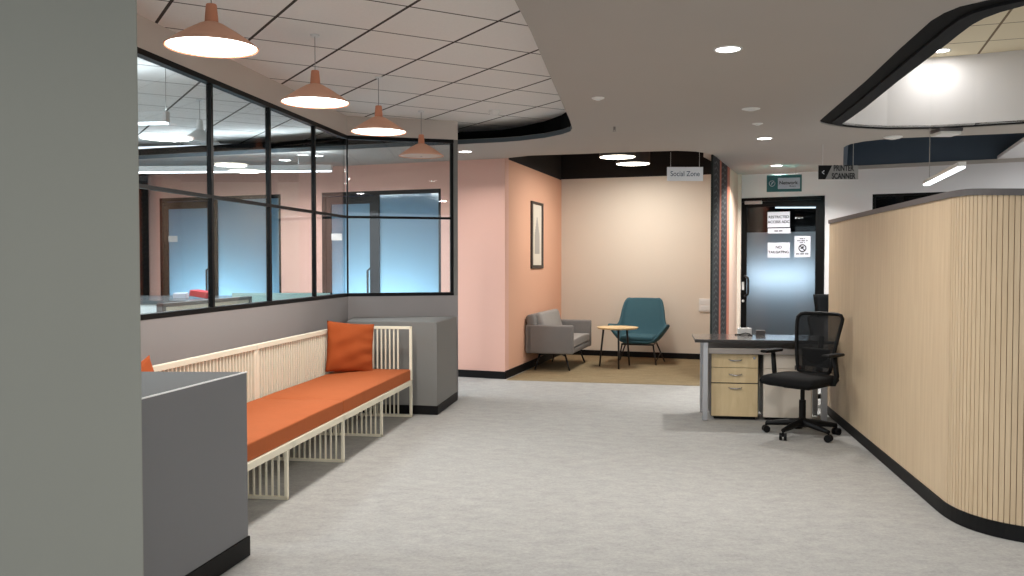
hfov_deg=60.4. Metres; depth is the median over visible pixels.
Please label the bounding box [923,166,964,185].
diffuser
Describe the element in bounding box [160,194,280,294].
door
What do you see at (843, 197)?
wall
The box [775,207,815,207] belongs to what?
diffuser
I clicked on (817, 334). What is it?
office chair
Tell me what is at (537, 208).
print
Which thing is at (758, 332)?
card stack
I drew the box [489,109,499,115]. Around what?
smoke detector
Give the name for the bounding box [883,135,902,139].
smoke detector
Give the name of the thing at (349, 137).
window
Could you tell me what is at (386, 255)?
door
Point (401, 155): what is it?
diffuser
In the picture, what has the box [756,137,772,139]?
recessed light
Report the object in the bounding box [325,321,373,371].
throw pillow
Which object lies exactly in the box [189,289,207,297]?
box
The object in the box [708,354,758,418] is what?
drawer pedestal
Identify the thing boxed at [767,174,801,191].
hanging sign
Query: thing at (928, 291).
wall
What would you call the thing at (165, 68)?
hanging light
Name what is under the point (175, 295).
pack
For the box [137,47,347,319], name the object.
window
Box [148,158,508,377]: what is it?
wall
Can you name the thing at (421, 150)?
pendant lamp
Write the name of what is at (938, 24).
trim
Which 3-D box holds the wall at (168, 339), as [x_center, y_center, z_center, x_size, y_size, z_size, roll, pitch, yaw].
[-2.166,0.727,6.020,1.077,1.097,7.638,1,2,17]
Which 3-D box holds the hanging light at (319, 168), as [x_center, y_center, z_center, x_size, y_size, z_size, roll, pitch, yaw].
[-2.160,-1.379,10.180,0.188,0.070,0.061,0,2,4]
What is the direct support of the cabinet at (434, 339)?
on the floor
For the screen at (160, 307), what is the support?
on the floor
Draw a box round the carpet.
[507,355,699,385]
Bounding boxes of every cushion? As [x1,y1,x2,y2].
[534,309,561,324]
[574,333,589,346]
[620,333,656,340]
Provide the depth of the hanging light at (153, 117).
6.64 m
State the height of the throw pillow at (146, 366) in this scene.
0.558 m
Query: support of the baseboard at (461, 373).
attached to the wall at (483, 184)
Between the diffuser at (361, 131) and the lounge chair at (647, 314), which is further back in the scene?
the lounge chair at (647, 314)
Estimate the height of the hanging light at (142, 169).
0.076 m
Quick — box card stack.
[755,330,765,334]
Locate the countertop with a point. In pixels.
(148, 303)
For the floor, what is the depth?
5.41 m
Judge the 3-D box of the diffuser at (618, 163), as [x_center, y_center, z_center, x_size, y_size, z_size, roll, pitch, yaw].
[1.689,-1.731,12.280,0.458,0.006,0.458,0,2,0]
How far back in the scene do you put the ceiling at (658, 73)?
6.06 m
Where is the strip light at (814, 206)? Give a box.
[775,205,815,207]
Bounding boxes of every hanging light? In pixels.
[138,111,169,124]
[139,166,206,172]
[165,68,165,102]
[214,165,264,172]
[271,152,310,171]
[316,165,332,171]
[923,141,965,185]
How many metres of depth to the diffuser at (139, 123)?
6.65 m
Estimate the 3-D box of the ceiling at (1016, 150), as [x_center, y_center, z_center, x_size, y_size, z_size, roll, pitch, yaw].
[5.615,-1.631,9.593,0.882,0.040,4.204,1,2,33]
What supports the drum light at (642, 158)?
hanging from the niche
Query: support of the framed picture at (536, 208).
attached to the wall at (531, 291)
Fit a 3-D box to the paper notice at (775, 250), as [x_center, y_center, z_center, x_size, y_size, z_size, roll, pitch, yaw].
[3.848,-0.547,12.700,0.314,0.218,0.004,1,2,28]
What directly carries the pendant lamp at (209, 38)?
hanging from the ceiling tiles at (460, 61)
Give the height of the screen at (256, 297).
1.120 m
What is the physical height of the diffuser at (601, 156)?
0.006 m
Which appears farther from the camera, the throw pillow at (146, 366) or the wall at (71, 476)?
the throw pillow at (146, 366)
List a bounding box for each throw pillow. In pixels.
[141,355,153,371]
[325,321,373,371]
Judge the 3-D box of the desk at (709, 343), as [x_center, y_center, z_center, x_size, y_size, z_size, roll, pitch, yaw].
[2.328,0.834,8.213,1.250,0.751,0.623,0,2,9]
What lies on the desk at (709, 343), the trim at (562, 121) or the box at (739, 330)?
the box at (739, 330)
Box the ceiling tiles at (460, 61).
[137,0,565,146]
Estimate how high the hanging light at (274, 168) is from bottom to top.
0.220 m
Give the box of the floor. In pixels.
[220,366,1023,575]
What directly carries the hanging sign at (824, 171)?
hanging from the ceiling at (658, 73)
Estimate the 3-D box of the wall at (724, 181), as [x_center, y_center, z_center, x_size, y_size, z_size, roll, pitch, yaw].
[2.851,-0.269,11.746,0.024,2.750,2.663,1,2,21]
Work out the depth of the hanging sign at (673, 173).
10.41 m
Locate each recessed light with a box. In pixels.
[713,45,742,52]
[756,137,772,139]
[936,48,950,52]
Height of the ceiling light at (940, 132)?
0.060 m
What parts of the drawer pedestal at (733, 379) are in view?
drawer, drawer, drawer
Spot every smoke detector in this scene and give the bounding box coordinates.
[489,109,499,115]
[592,97,603,100]
[742,107,759,110]
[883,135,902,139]
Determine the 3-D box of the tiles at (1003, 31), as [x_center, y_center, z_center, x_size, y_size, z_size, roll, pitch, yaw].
[5.900,-2.185,6.338,9.000,0.100,7.000,0,2,0]
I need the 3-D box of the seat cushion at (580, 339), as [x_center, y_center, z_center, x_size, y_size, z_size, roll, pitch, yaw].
[0.759,0.710,12.238,0.445,0.123,1.070,0,2,16]
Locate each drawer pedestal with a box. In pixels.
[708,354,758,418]
[759,354,811,419]
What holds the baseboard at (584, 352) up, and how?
attached to the wall at (622, 238)
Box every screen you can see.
[156,296,251,311]
[232,293,329,301]
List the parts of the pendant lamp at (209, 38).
lamp shade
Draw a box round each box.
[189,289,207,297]
[737,328,751,334]
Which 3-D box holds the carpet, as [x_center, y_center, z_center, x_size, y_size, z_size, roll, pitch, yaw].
[1.661,1.108,11.963,2.727,0.024,3.132,0,2,16]
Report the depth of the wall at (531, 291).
11.95 m
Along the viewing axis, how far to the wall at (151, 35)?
7.02 m
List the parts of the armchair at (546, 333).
arm, arm, seat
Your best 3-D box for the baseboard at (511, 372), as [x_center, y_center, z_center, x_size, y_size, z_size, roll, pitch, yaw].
[0.347,1.036,12.374,0.012,0.100,3.043,0,2,16]
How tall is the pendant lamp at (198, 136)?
0.406 m
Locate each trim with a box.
[138,112,570,154]
[515,1,571,125]
[820,0,1011,124]
[843,145,847,164]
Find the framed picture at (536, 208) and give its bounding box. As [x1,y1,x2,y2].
[530,201,543,268]
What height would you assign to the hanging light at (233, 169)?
0.084 m
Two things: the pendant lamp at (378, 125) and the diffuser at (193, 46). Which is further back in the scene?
the pendant lamp at (378, 125)
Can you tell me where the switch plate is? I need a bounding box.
[699,299,709,311]
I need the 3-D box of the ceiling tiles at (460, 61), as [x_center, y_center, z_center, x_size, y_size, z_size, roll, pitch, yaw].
[-4.425,-1.710,5.502,10.950,0.100,14.100,0,2,0]
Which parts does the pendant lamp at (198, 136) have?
lamp shade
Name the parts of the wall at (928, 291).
veneer panel, fluted panel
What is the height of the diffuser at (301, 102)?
0.006 m
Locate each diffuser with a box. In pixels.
[138,122,167,124]
[139,170,331,172]
[165,37,256,56]
[181,141,217,144]
[282,97,347,107]
[352,128,404,134]
[400,154,441,157]
[600,155,634,158]
[617,162,649,165]
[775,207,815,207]
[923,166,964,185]
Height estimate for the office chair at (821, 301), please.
1.120 m
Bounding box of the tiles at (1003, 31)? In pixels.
[929,6,1023,57]
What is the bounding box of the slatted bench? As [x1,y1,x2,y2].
[153,326,412,499]
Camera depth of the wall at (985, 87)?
8.32 m
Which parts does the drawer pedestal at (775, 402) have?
drawer, drawer, drawer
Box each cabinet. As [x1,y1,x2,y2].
[141,371,249,575]
[347,316,457,414]
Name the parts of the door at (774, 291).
handle, frosted pane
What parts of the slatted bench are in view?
panel, leg frame, panel, leg frame, seat frame, leg frame, frame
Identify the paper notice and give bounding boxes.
[767,242,789,257]
[768,212,789,226]
[768,228,789,233]
[794,236,810,256]
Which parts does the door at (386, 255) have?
pane, handle, fixed pane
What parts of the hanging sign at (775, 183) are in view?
panel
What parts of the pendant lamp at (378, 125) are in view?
lamp shade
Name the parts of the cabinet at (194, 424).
panel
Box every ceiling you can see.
[139,0,1023,174]
[997,137,1023,158]
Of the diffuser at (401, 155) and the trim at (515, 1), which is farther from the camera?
the diffuser at (401, 155)
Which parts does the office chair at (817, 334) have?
arm post, seat, frame, arm post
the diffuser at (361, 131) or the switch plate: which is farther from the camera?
the switch plate
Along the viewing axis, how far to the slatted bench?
6.49 m
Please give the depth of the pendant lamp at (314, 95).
5.75 m
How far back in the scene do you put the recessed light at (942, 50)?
8.09 m
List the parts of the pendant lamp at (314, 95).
lamp shade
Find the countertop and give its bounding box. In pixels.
[140,295,231,313]
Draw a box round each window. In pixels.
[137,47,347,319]
[346,135,453,296]
[872,192,943,209]
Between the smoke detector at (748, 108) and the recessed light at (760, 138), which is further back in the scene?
the recessed light at (760, 138)
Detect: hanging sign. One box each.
[667,152,702,180]
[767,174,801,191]
[818,144,857,178]
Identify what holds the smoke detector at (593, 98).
attached to the ceiling at (658, 73)
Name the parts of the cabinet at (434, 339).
panel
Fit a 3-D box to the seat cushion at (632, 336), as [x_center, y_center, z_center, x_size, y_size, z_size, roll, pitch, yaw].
[1.826,0.708,12.624,0.470,0.075,0.470,1,2,17]
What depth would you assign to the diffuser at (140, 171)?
10.26 m
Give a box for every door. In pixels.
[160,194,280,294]
[322,189,440,293]
[741,196,824,334]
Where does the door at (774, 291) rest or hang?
in the wall at (843, 197)
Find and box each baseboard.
[458,369,504,378]
[505,354,558,378]
[567,350,699,358]
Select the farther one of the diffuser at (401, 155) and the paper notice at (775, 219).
the paper notice at (775, 219)
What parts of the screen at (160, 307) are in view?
panel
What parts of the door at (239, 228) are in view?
pane, handle, fixed pane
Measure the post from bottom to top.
1.653 m
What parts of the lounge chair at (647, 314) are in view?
frame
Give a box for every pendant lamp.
[163,0,258,58]
[180,99,219,145]
[280,34,349,108]
[351,76,405,135]
[399,110,443,158]
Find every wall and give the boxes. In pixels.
[0,0,143,575]
[137,14,457,139]
[141,295,457,391]
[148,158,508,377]
[509,155,560,368]
[561,151,741,353]
[710,155,737,333]
[742,133,1023,293]
[747,196,903,232]
[827,188,1023,542]
[843,50,1023,127]
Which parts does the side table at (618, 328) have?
leg, leg, leg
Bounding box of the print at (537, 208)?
[533,204,541,264]
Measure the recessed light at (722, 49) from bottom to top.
0.006 m
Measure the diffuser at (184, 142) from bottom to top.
0.006 m
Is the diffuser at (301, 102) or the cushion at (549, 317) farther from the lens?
the cushion at (549, 317)
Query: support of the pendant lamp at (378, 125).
hanging from the ceiling tiles at (460, 61)
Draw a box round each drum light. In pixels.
[599,152,635,158]
[616,152,649,165]
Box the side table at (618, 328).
[597,326,637,368]
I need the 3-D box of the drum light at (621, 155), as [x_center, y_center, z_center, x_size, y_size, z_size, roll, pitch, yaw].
[1.377,-1.971,11.476,0.470,0.532,0.470,0,2,0]
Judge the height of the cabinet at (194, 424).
0.914 m
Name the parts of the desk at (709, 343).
leg, leg, modesty panel, leg, leg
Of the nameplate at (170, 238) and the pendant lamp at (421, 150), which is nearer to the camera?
the pendant lamp at (421, 150)
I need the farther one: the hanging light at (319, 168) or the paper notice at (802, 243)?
the paper notice at (802, 243)
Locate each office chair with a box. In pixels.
[759,311,844,442]
[813,294,828,401]
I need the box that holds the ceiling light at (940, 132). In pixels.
[929,128,962,136]
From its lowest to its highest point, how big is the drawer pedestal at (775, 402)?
0.607 m
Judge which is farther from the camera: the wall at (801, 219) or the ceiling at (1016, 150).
the wall at (801, 219)
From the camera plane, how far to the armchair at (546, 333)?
11.72 m
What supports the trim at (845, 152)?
attached to the wall at (985, 87)
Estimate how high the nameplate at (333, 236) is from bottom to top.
0.090 m
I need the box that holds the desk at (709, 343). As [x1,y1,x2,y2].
[692,334,838,420]
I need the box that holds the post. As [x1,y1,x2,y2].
[453,140,457,294]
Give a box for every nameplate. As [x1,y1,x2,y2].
[168,236,177,241]
[331,233,341,239]
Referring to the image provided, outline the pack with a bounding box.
[173,293,188,298]
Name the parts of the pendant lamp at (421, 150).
lamp shade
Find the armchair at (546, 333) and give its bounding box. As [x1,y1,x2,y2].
[525,309,590,370]
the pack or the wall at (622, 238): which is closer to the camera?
the pack
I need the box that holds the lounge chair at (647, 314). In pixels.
[608,297,669,364]
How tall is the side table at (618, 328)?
0.554 m
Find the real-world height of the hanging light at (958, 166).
0.534 m
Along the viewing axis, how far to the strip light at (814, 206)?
13.83 m

